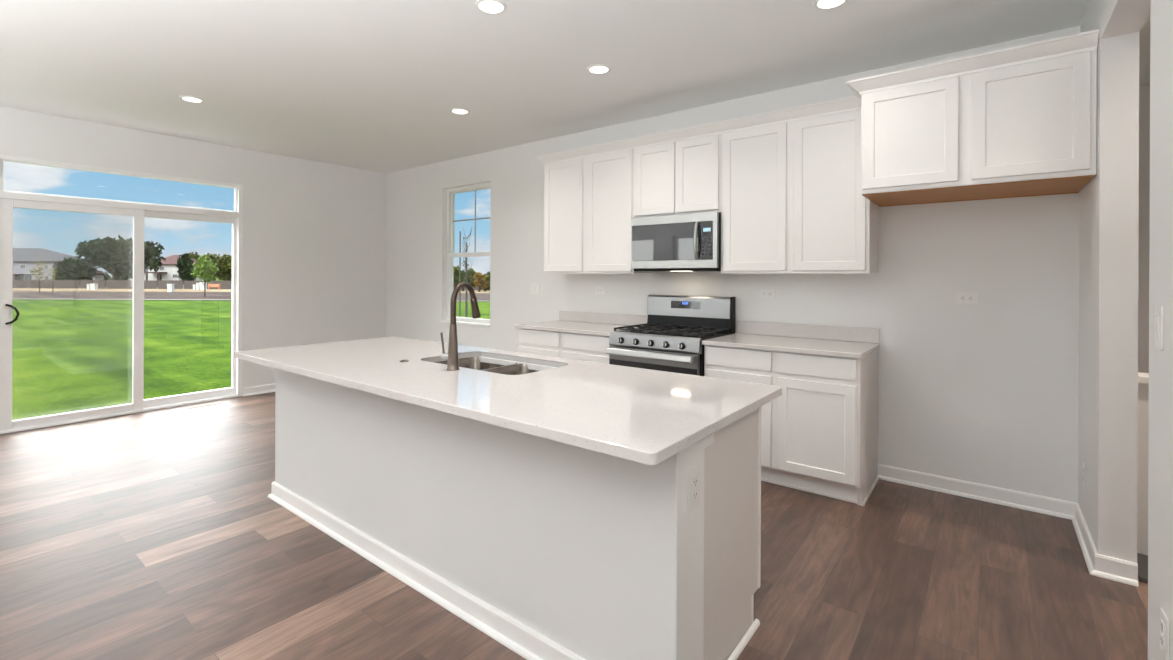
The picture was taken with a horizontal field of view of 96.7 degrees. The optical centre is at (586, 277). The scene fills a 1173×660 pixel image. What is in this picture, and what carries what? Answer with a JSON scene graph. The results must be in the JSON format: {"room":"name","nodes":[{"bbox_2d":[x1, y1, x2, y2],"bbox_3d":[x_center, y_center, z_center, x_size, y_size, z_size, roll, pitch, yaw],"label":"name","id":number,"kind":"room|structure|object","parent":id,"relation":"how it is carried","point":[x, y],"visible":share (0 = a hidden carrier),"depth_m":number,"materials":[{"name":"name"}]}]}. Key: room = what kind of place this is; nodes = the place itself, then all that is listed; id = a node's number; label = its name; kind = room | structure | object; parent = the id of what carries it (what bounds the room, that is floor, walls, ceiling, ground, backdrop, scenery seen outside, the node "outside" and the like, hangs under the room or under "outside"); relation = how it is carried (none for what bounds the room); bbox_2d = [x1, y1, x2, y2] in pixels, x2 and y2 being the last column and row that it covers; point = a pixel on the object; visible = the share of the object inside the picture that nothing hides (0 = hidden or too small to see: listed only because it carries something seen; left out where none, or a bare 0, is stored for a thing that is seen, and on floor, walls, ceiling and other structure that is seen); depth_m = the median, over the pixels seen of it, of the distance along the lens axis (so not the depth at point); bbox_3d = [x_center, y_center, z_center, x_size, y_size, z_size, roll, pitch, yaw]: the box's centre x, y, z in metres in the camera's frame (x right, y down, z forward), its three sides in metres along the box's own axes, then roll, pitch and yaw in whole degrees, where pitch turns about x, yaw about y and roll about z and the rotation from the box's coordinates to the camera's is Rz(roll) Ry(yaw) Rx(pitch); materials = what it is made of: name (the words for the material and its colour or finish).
{"room":"kitchen","nodes":[
{"label":"kitchen","id":0,"kind":"room"},
{"bbox_2d":[0,106,386,387],"bbox_3d":[-4.860,-0.059,4.681,0.150,2.781,6.900,0,0,38],"label":"wall","id":1,"kind":"structure","parent":0,"point":[314,232],"depth_m":6.17,"materials":[{"name":"paint"}]},
{"bbox_2d":[0,154,242,433],"bbox_3d":[-4.450,0.148,5.141,0.197,2.372,1.855,0,0,38],"label":"door","id":2,"kind":"structure","parent":1,"relation":"in","point":[9,200],"depth_m":5.11,"materials":[{"name":"white plastic"}]},
{"bbox_2d":[242,383,274,396],"bbox_3d":[-2.059,1.298,5.570,3.200,0.092,1.757,0,0,38],"label":"baseboard","id":3,"kind":"structure","parent":1,"relation":"attached to","point":[261,389],"depth_m":5.97,"materials":[{"name":"white paint"}]},
{"bbox_2d":[0,392,1147,659],"bbox_3d":[-0.835,1.449,2.538,9.150,0.200,8.450,0,0,38],"label":"floor","id":4,"kind":"structure","parent":0,"point":[158,534],"depth_m":2.37,"materials":[{"name":"brown wood"}]},
{"bbox_2d":[186,402,221,408],"bbox_3d":[-3.979,1.333,5.435,0.090,0.005,0.300,0,0,38],"label":"floor vent","id":5,"kind":"object","parent":4,"relation":"in","point":[214,403],"visible":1,"depth_m":5.42,"materials":[{"name":"beige metal"}]},
{"bbox_2d":[268,357,760,659],"bbox_3d":[-0.613,0.911,2.643,2.785,0.878,0.767,0,0,38],"label":"kitchen island","id":6,"kind":"object","parent":4,"relation":"on","point":[550,549],"visible":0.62,"depth_m":1.92,"materials":[{"name":"grey paint"}]},
{"bbox_2d":[234,336,781,464],"bbox_3d":[-0.626,0.455,2.577,2.810,0.031,1.034,0,0,38],"label":"island countertop","id":7,"kind":"structure","parent":6,"relation":"on","point":[645,416],"depth_m":2.02,"materials":[{"name":"white stone"}]},
{"bbox_2d":[440,282,480,370],"bbox_3d":[-0.598,0.231,2.573,0.089,0.416,0.263,0,0,28],"label":"faucet","id":8,"kind":"object","parent":7,"relation":"on","point":[452,355],"visible":1,"depth_m":2.47,"materials":[{"name":"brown metal"}]},
{"bbox_2d":[434,357,537,374],"bbox_3d":[-0.488,0.576,2.719,0.778,0.204,0.443,0,0,38],"label":"sink","id":9,"kind":"object","parent":7,"relation":"in","point":[468,362],"visible":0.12,"depth_m":2.88,"materials":[{"name":"silver metal"}]},
{"bbox_2d":[688,465,699,512],"bbox_3d":[0.331,0.648,1.599,0.008,0.122,0.078,0,0,38],"label":"wall outlet","id":10,"kind":"object","parent":6,"relation":"attached to","point":[694,474],"visible":1,"depth_m":1.59,"materials":[{"name":"white plastic"}]},
{"bbox_2d":[692,476,697,488],"bbox_3d":[0.333,0.629,1.598,0.004,0.031,0.033,0,0,38],"label":"receptacle","id":11,"kind":"object","parent":10,"relation":"attached to","point":[694,478],"depth_m":1.60,"materials":[{"name":"white plastic"}]},
{"bbox_2d":[692,489,697,501],"bbox_3d":[0.333,0.668,1.598,0.004,0.031,0.033,0,0,38],"label":"receptacle","id":12,"kind":"object","parent":10,"relation":"attached to","point":[694,491],"depth_m":1.60,"materials":[{"name":"white plastic"}]},
{"bbox_2d":[518,328,609,363],"bbox_3d":[-0.028,0.911,4.710,1.062,0.883,0.628,0,0,38],"label":"base cabinet","id":13,"kind":"object","parent":4,"relation":"on","point":[583,347],"visible":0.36,"depth_m":4.44,"materials":[{"name":"white paint"}]},
{"bbox_2d":[514,311,647,335],"bbox_3d":[-0.037,0.404,4.707,1.080,0.129,0.647,0,0,38],"label":"countertop","id":14,"kind":"structure","parent":13,"relation":"on","point":[590,323],"depth_m":4.78,"materials":[{"name":"white stone"}]},
{"bbox_2d":[605,295,734,375],"bbox_3d":[0.654,0.754,4.090,0.771,1.203,0.717,0,0,38],"label":"range","id":15,"kind":"object","parent":4,"relation":"on","point":[674,331],"visible":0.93,"depth_m":4.02,"materials":[{"name":"silver metal"}]},
{"bbox_2d":[618,329,730,340],"bbox_3d":[0.663,0.442,4.095,0.764,0.024,0.550,0,0,38],"label":"cooktop","id":16,"kind":"object","parent":15,"relation":"in","point":[628,334],"depth_m":3.91,"materials":[{"name":"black metal"}]},
{"bbox_2d":[704,345,878,505],"bbox_3d":[1.405,0.917,3.600,1.004,0.883,0.628,0,0,38],"label":"base cabinet","id":17,"kind":"object","parent":4,"relation":"on","point":[820,436],"visible":0.76,"depth_m":3.25,"materials":[{"name":"white paint"}]},
{"bbox_2d":[702,321,879,358],"bbox_3d":[1.399,0.410,3.595,1.000,0.129,0.647,0,0,38],"label":"countertop","id":18,"kind":"structure","parent":17,"relation":"on","point":[836,341],"depth_m":3.62,"materials":[{"name":"white stone"}]},
{"bbox_2d":[1137,553,1147,582],"bbox_3d":[3.148,1.356,2.001,1.475,0.020,0.298,0,0,38],"label":"carpet runner","id":19,"kind":"object","parent":4,"relation":"on","point":[1142,560],"visible":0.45,"depth_m":2.42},
{"bbox_2d":[0,0,1149,172],"bbox_3d":[-0.822,-1.557,2.538,9.150,0.250,8.450,0,0,38],"label":"ceiling","id":20,"kind":"structure","parent":0,"point":[372,85],"depth_m":3.42,"materials":[{"name":"paint"}]},
{"bbox_2d":[179,95,204,102],"bbox_3d":[-3.193,-1.438,4.226,0.166,0.008,0.166,0,0,38],"label":"recessed light","id":21,"kind":"object","parent":20,"relation":"in","point":[193,99],"visible":1,"depth_m":4.22,"materials":[{"name":"white plastic"}]},
{"bbox_2d":[450,108,469,114],"bbox_3d":[-1.091,-1.429,4.502,0.166,0.008,0.166,0,0,38],"label":"recessed light","id":22,"kind":"object","parent":20,"relation":"in","point":[461,111],"visible":1,"depth_m":4.49,"materials":[{"name":"white plastic"}]},
{"bbox_2d":[475,0,506,14],"bbox_3d":[-0.504,-1.426,2.753,0.166,0.008,0.166,0,0,38],"label":"recessed light","id":23,"kind":"object","parent":20,"relation":"in","point":[493,7],"visible":1,"depth_m":2.75,"materials":[{"name":"white plastic"}]},
{"bbox_2d":[587,64,610,73],"bbox_3d":[0.085,-1.424,3.581,0.166,0.008,0.166,0,0,38],"label":"recessed light","id":24,"kind":"object","parent":20,"relation":"in","point":[596,68],"visible":1,"depth_m":3.57,"materials":[{"name":"white plastic"}]},
{"bbox_2d":[813,0,847,9],"bbox_3d":[1.259,-1.419,2.689,0.166,0.008,0.166,0,0,38],"label":"recessed light","id":25,"kind":"object","parent":20,"relation":"in","point":[818,4],"visible":1,"depth_m":2.71,"materials":[{"name":"white plastic"}]},
{"bbox_2d":[386,26,1079,502],"bbox_3d":[0.093,-0.037,5.114,7.153,2.781,0.150,0,0,38],"label":"wall","id":26,"kind":"structure","parent":0,"point":[986,392],"depth_m":3.45,"materials":[{"name":"paint"}]},
{"bbox_2d":[441,180,490,326],"bbox_3d":[-1.403,-0.270,6.263,0.894,1.665,0.157,0,0,38],"label":"window","id":27,"kind":"structure","parent":26,"relation":"in","point":[448,194],"depth_m":6.50,"materials":[{"name":"white plastic"}]},
{"bbox_2d":[531,283,538,294],"bbox_3d":[-0.543,0.126,5.504,0.118,0.122,0.009,0,0,38],"label":"light switch","id":28,"kind":"object","parent":26,"relation":"attached to","point":[534,286],"visible":1,"depth_m":5.50,"materials":[{"name":"white plastic"}]},
{"bbox_2d":[544,149,652,273],"bbox_3d":[0.089,-0.564,4.804,1.014,1.066,0.344,0,0,38],"label":"upper cabinet","id":29,"kind":"object","parent":26,"relation":"attached to","point":[589,201],"visible":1,"depth_m":4.63,"materials":[{"name":"white paint"}]},
{"bbox_2d":[595,286,604,293],"bbox_3d":[0.126,0.125,4.986,0.118,0.072,0.008,0,0,38],"label":"wall outlet","id":30,"kind":"object","parent":26,"relation":"attached to","point":[598,289],"visible":1,"depth_m":4.99,"materials":[{"name":"white plastic"}]},
{"bbox_2d":[559,311,647,324],"bbox_3d":[0.155,0.390,4.955,1.080,0.099,0.020,0,0,38],"label":"backsplash","id":31,"kind":"structure","parent":26,"relation":"attached to","point":[591,317],"depth_m":4.94,"materials":[{"name":"white stone"}]},
{"bbox_2d":[634,134,720,217],"bbox_3d":[0.795,-0.790,4.258,0.766,0.608,0.344,0,0,38],"label":"upper cabinet","id":32,"kind":"object","parent":26,"relation":"attached to","point":[682,177],"visible":0.81,"depth_m":4.10,"materials":[{"name":"white paint"}]},
{"bbox_2d":[631,212,720,270],"bbox_3d":[0.769,-0.265,4.215,0.751,0.436,0.440,0,0,38],"label":"microwave","id":33,"kind":"object","parent":32,"relation":"attached to","point":[685,242],"visible":0.99,"depth_m":4.05,"materials":[{"name":"silver metal"}]},
{"bbox_2d":[760,289,774,298],"bbox_3d":[1.388,0.130,4.009,0.118,0.072,0.008,0,0,38],"label":"wall outlet","id":34,"kind":"object","parent":26,"relation":"attached to","point":[764,293],"visible":1,"depth_m":4.01,"materials":[{"name":"white plastic"}]},
{"bbox_2d":[721,109,877,273],"bbox_3d":[1.490,-0.558,3.719,0.990,1.066,0.344,0,0,38],"label":"upper cabinet","id":35,"kind":"object","parent":26,"relation":"attached to","point":[792,200],"visible":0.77,"depth_m":3.55,"materials":[{"name":"white paint"}]},
{"bbox_2d":[737,321,879,342],"bbox_3d":[1.591,0.396,3.843,1.000,0.099,0.020,0,0,38],"label":"backsplash","id":36,"kind":"structure","parent":26,"relation":"attached to","point":[857,334],"depth_m":3.80,"materials":[{"name":"white stone"}]},
{"bbox_2d":[955,292,978,303],"bbox_3d":[2.368,0.132,3.251,0.118,0.072,0.008,0,0,38],"label":"wall outlet","id":37,"kind":"object","parent":26,"relation":"attached to","point":[960,297],"visible":1,"depth_m":3.25,"materials":[{"name":"white plastic"}]},
{"bbox_2d":[960,296,965,300],"bbox_3d":[2.350,0.132,3.260,0.031,0.033,0.004,0,0,38],"label":"receptacle","id":38,"kind":"object","parent":37,"relation":"attached to","point":[962,298],"depth_m":3.26,"materials":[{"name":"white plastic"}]},
{"bbox_2d":[967,296,973,300],"bbox_3d":[2.381,0.132,3.237,0.031,0.033,0.004,0,0,38],"label":"receptacle","id":39,"kind":"object","parent":37,"relation":"attached to","point":[969,298],"depth_m":3.24,"materials":[{"name":"white plastic"}]},
{"bbox_2d":[861,50,1096,206],"bbox_3d":[2.187,-0.782,2.994,0.995,0.612,0.639,0,0,38],"label":"upper cabinet","id":40,"kind":"object","parent":26,"relation":"attached to","point":[1027,129],"visible":1,"depth_m":2.72,"materials":[{"name":"white paint"}]},
{"bbox_2d":[534,29,1098,163],"bbox_3d":[1.049,-1.110,3.845,3.839,0.074,0.684,0,0,38],"label":"crown molding","id":41,"kind":"structure","parent":40,"relation":"attached to","point":[1087,41],"depth_m":3.01,"materials":[{"name":"white paint"}]},
{"bbox_2d":[877,464,1138,586],"bbox_3d":[2.205,1.316,2.924,1.123,0.092,0.718,0,0,38],"label":"baseboard","id":42,"kind":"structure","parent":26,"relation":"attached to","point":[1119,570],"depth_m":3.05,"materials":[{"name":"white paint"}]},
{"bbox_2d":[1078,0,1172,659],"bbox_3d":[0.805,-0.034,0.293,0.125,2.781,6.600,0,0,38],"label":"wall","id":43,"kind":"structure","parent":0,"point":[1109,202],"depth_m":2.34,"materials":[{"name":"paint"}]},
{"bbox_2d":[1082,462,1085,487],"bbox_3d":[2.602,1.034,2.730,0.008,0.118,0.072,0,0,38],"label":"wall outlet","id":44,"kind":"object","parent":43,"relation":"attached to","point":[1084,465],"visible":1,"depth_m":2.71,"materials":[{"name":"white plastic"}]},
{"bbox_2d":[1154,305,1163,349],"bbox_3d":[1.678,0.147,1.533,0.009,0.128,0.075,0,0,38],"label":"light switch","id":45,"kind":"object","parent":43,"relation":"attached to","point":[1159,310],"visible":1,"depth_m":1.52,"materials":[{"name":"white plastic"}]},
{"bbox_2d":[1160,608,1168,659],"bbox_3d":[1.627,1.008,1.472,0.008,0.118,0.072,0,0,38],"label":"wall outlet","id":46,"kind":"object","parent":43,"relation":"attached to","point":[1164,621],"visible":1,"depth_m":1.46,"materials":[{"name":"white plastic"}]},
{"bbox_2d":[1160,619,1164,635],"bbox_3d":[1.626,0.988,1.473,0.004,0.031,0.033,0,0,38],"label":"receptacle","id":47,"kind":"object","parent":46,"relation":"attached to","point":[1162,621],"depth_m":1.47,"materials":[{"name":"white plastic"}]},
{"bbox_2d":[1160,633,1164,649],"bbox_3d":[1.625,1.027,1.473,0.004,0.031,0.033,0,0,38],"label":"receptacle","id":48,"kind":"object","parent":46,"relation":"attached to","point":[1162,635],"depth_m":1.47,"materials":[{"name":"white plastic"}]},
{"bbox_2d":[1137,372,1148,554],"bbox_3d":[3.269,0.924,2.163,1.485,0.885,0.150,0,0,38],"label":"wall","id":49,"kind":"structure","parent":0,"point":[1143,378],"depth_m":2.54,"materials":[{"name":"paint"}]},
{"bbox_2d":[1138,84,1149,372],"bbox_3d":[4.490,-0.018,3.605,1.647,2.781,0.150,0,0,38],"label":"wall","id":50,"kind":"structure","parent":0,"point":[1144,90],"depth_m":3.83,"materials":[{"name":"paint"}]},
{"label":"outside","id":51,"kind":"structure","parent":0,"visible":0},
{"bbox_2d":[13,291,489,300],"bbox_3d":[-30.008,1.874,54.300,477.778,0.426,379.974,0,0,38],"label":"dirt lot","id":52,"kind":"structure","parent":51,"point":[16,294],"depth_m":50.31,"materials":[{"name":"brown soil"}]},
{"bbox_2d":[28,257,48,292],"bbox_3d":[-64.977,-0.192,61.956,1.754,4.300,1.701,0,0,38],"label":"sapling","id":53,"kind":"object","parent":52,"relation":"on","point":[40,268],"visible":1,"depth_m":61.97,"materials":[{"name":"green plant"}]},
{"bbox_2d":[47,267,57,292],"bbox_3d":[-63.358,0.353,61.986,1.086,3.223,1.007,0,0,38],"label":"sapling","id":54,"kind":"object","parent":52,"relation":"on","point":[52,271],"visible":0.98,"depth_m":61.93,"materials":[{"name":"green plant"}]},
{"bbox_2d":[167,284,174,291],"bbox_3d":[-54.330,1.420,68.209,0.605,1.050,0.518,0,0,0],"label":"utility box","id":55,"kind":"object","parent":52,"relation":"on","point":[170,287],"visible":0.93,"depth_m":68.00,"materials":[{"name":"white metal"}]},
{"bbox_2d":[189,255,218,296],"bbox_3d":[-34.367,-0.054,47.013,2.345,3.879,2.081,0,0,38],"label":"sapling","id":56,"kind":"object","parent":52,"relation":"on","point":[202,272],"visible":1,"depth_m":46.80,"materials":[{"name":"green plant"}]},
{"bbox_2d":[79,299,458,300],"bbox_3d":[-30.007,1.631,37.900,459.408,0.019,356.256,0,0,38],"label":"curb","id":57,"kind":"object","parent":52,"relation":"on","point":[79,299],"visible":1,"depth_m":37.95,"materials":[{"name":"grey concrete"}]},
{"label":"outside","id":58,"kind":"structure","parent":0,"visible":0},
{"bbox_2d":[12,278,489,419],"bbox_3d":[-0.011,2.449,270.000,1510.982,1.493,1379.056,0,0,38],"label":"lawn","id":59,"kind":"structure","parent":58,"point":[69,355],"depth_m":11.78,"materials":[{"name":"green plant"}]},
{"bbox_2d":[123,269,147,285],"bbox_3d":[-129.887,-0.695,155.000,13.206,6.665,13.708,0,0,38],"label":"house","id":60,"kind":"structure","parent":59,"relation":"on","point":[145,269],"depth_m":150.01,"materials":[{"name":"white"}]},
{"bbox_2d":[187,252,199,259],"bbox_3d":[-111.075,-2.183,148.031,5.525,10.003,5.198,0,0,38],"label":"tree","id":61,"kind":"object","parent":59,"relation":"on","point":[192,255],"visible":0.12,"depth_m":147.18,"materials":[{"name":"green plant"}]},
{"bbox_2d":[459,227,473,317],"bbox_3d":[-4.373,-0.032,18.986,0.512,3.632,0.423,0,0,2],"label":"sapling","id":62,"kind":"object","parent":59,"relation":"on","point":[466,245],"visible":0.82,"depth_m":18.98,"materials":[{"name":"green plant"}]},
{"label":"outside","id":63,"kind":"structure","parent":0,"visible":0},
{"bbox_2d":[13,287,489,292],"bbox_3d":[-30.011,2.518,102.500,498.352,0.882,406.539,0,0,38],"label":"verge","id":64,"kind":"structure","parent":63,"point":[28,288],"depth_m":82.70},
{"bbox_2d":[13,248,95,286],"bbox_3d":[-143.069,-2.519,135.500,24.678,9.927,22.910,0,0,38],"label":"house","id":65,"kind":"structure","parent":64,"relation":"on","point":[23,258],"depth_m":130.01,"materials":[{"name":"grey"}]},
{"bbox_2d":[53,256,96,279],"bbox_3d":[-105.445,-1.021,107.504,7.083,6.845,6.689,0,0,38],"label":"round tree","id":66,"kind":"object","parent":64,"relation":"on","point":[73,269],"visible":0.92,"depth_m":106.19,"materials":[{"name":"green plant"}]},
{"bbox_2d":[90,284,97,289],"bbox_3d":[-81.397,1.573,86.273,1.004,1.000,0.981,0,0,38],"label":"utility box","id":67,"kind":"object","parent":64,"relation":"on","point":[92,286],"visible":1,"depth_m":86.00,"materials":[{"name":"white metal"}]},
{"bbox_2d":[92,271,104,279],"bbox_3d":[-106.320,0.460,113.000,3.003,3.797,3.053,0,0,38],"label":"garden shed","id":68,"kind":"object","parent":64,"relation":"on","point":[99,275],"visible":0.21,"depth_m":112.89,"materials":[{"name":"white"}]},
{"bbox_2d":[96,269,111,279],"bbox_3d":[-113.095,0.374,121.059,5.290,4.355,4.757,0,0,38],"label":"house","id":69,"kind":"structure","parent":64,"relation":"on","point":[106,276],"depth_m":121.14,"materials":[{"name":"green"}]},
{"bbox_2d":[75,235,165,279],"bbox_3d":[-100.138,-3.386,111.925,15.177,11.742,13.562,0,0,38],"label":"spreading tree","id":70,"kind":"object","parent":64,"relation":"on","point":[115,257],"visible":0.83,"depth_m":110.12,"materials":[{"name":"green plant"}]},
{"bbox_2d":[145,255,203,286],"bbox_3d":[-105.449,-1.580,134.861,13.630,8.372,14.388,0,0,38],"label":"house","id":71,"kind":"structure","parent":64,"relation":"on","point":[168,270],"depth_m":130.01,"materials":[{"name":"white"}]},
{"bbox_2d":[175,253,195,283],"bbox_3d":[-88.210,-1.347,114.963,4.136,7.849,3.719,0,0,38],"label":"dense tree","id":72,"kind":"object","parent":64,"relation":"on","point":[185,267],"visible":0.97,"depth_m":114.23,"materials":[{"name":"green plant"}]},
{"bbox_2d":[199,282,206,289],"bbox_3d":[-64.829,1.521,88.294,1.073,1.300,1.049,0,0,38],"label":"utility box","id":73,"kind":"object","parent":64,"relation":"on","point":[201,284],"visible":0.64,"depth_m":87.99,"materials":[{"name":"white metal"}]},
{"bbox_2d":[208,284,220,289],"bbox_3d":[-65.676,1.712,92.099,1.765,1.100,1.492,0,0,38],"label":"barrier","id":74,"kind":"object","parent":64,"relation":"on","point":[209,285],"visible":1,"depth_m":91.99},
{"bbox_2d":[203,253,227,280],"bbox_3d":[-79.843,-1.351,111.900,5.253,7.848,4.936,0,0,38],"label":"tree","id":75,"kind":"object","parent":64,"relation":"on","point":[215,258],"visible":0.42,"depth_m":111.61,"materials":[{"name":"green plant"}]},
{"bbox_2d":[218,254,231,280],"bbox_3d":[-87.451,-1.448,127.873,6.242,8.410,6.306,0,0,38],"label":"tree","id":76,"kind":"object","parent":64,"relation":"on","point":[226,259],"visible":0.48,"depth_m":126.81,"materials":[{"name":"green plant"}]},
{"bbox_2d":[13,280,481,289],"bbox_3d":[-58.008,1.528,101.024,94.777,1.718,73.424,0,0,38],"label":"wooden fence","id":77,"kind":"object","parent":64,"relation":"on","point":[102,284],"visible":0.25,"depth_m":100.98,"materials":[{"name":"wood"}]},
{"bbox_2d":[453,265,464,287],"bbox_3d":[-21.021,0.226,83.968,2.990,4.440,2.673,0,0,38],"label":"bushy tree","id":78,"kind":"object","parent":64,"relation":"on","point":[455,269],"visible":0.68,"depth_m":83.42,"materials":[{"name":"green plant"}]},
{"bbox_2d":[461,270,471,290],"bbox_3d":[-20.593,0.590,88.085,2.898,3.824,2.369,0,0,1],"label":"bushy tree","id":79,"kind":"object","parent":64,"relation":"on","point":[468,277],"visible":0.16,"depth_m":87.76,"materials":[{"name":"green plant"}]},
{"bbox_2d":[467,268,476,287],"bbox_3d":[-20.163,0.412,92.009,2.986,4.292,2.502,0,0,-15],"label":"bushy tree","id":80,"kind":"object","parent":64,"relation":"on","point":[471,271],"visible":0.41,"depth_m":91.50,"materials":[{"name":"green plant"}]},
{"bbox_2d":[473,272,487,291],"bbox_3d":[-16.624,0.786,81.979,2.494,3.302,2.038,0,0,-6],"label":"bushy tree","id":81,"kind":"object","parent":64,"relation":"on","point":[480,282],"visible":1,"depth_m":81.58,"materials":[{"name":"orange plant"}]},
{"bbox_2d":[483,274,489,290],"bbox_3d":[-16.674,0.914,86.995,2.856,3.182,2.287,0,0,-1],"label":"bushy tree","id":82,"kind":"object","parent":64,"relation":"on","point":[486,276],"visible":0.36,"depth_m":86.56,"materials":[{"name":"green plant"}]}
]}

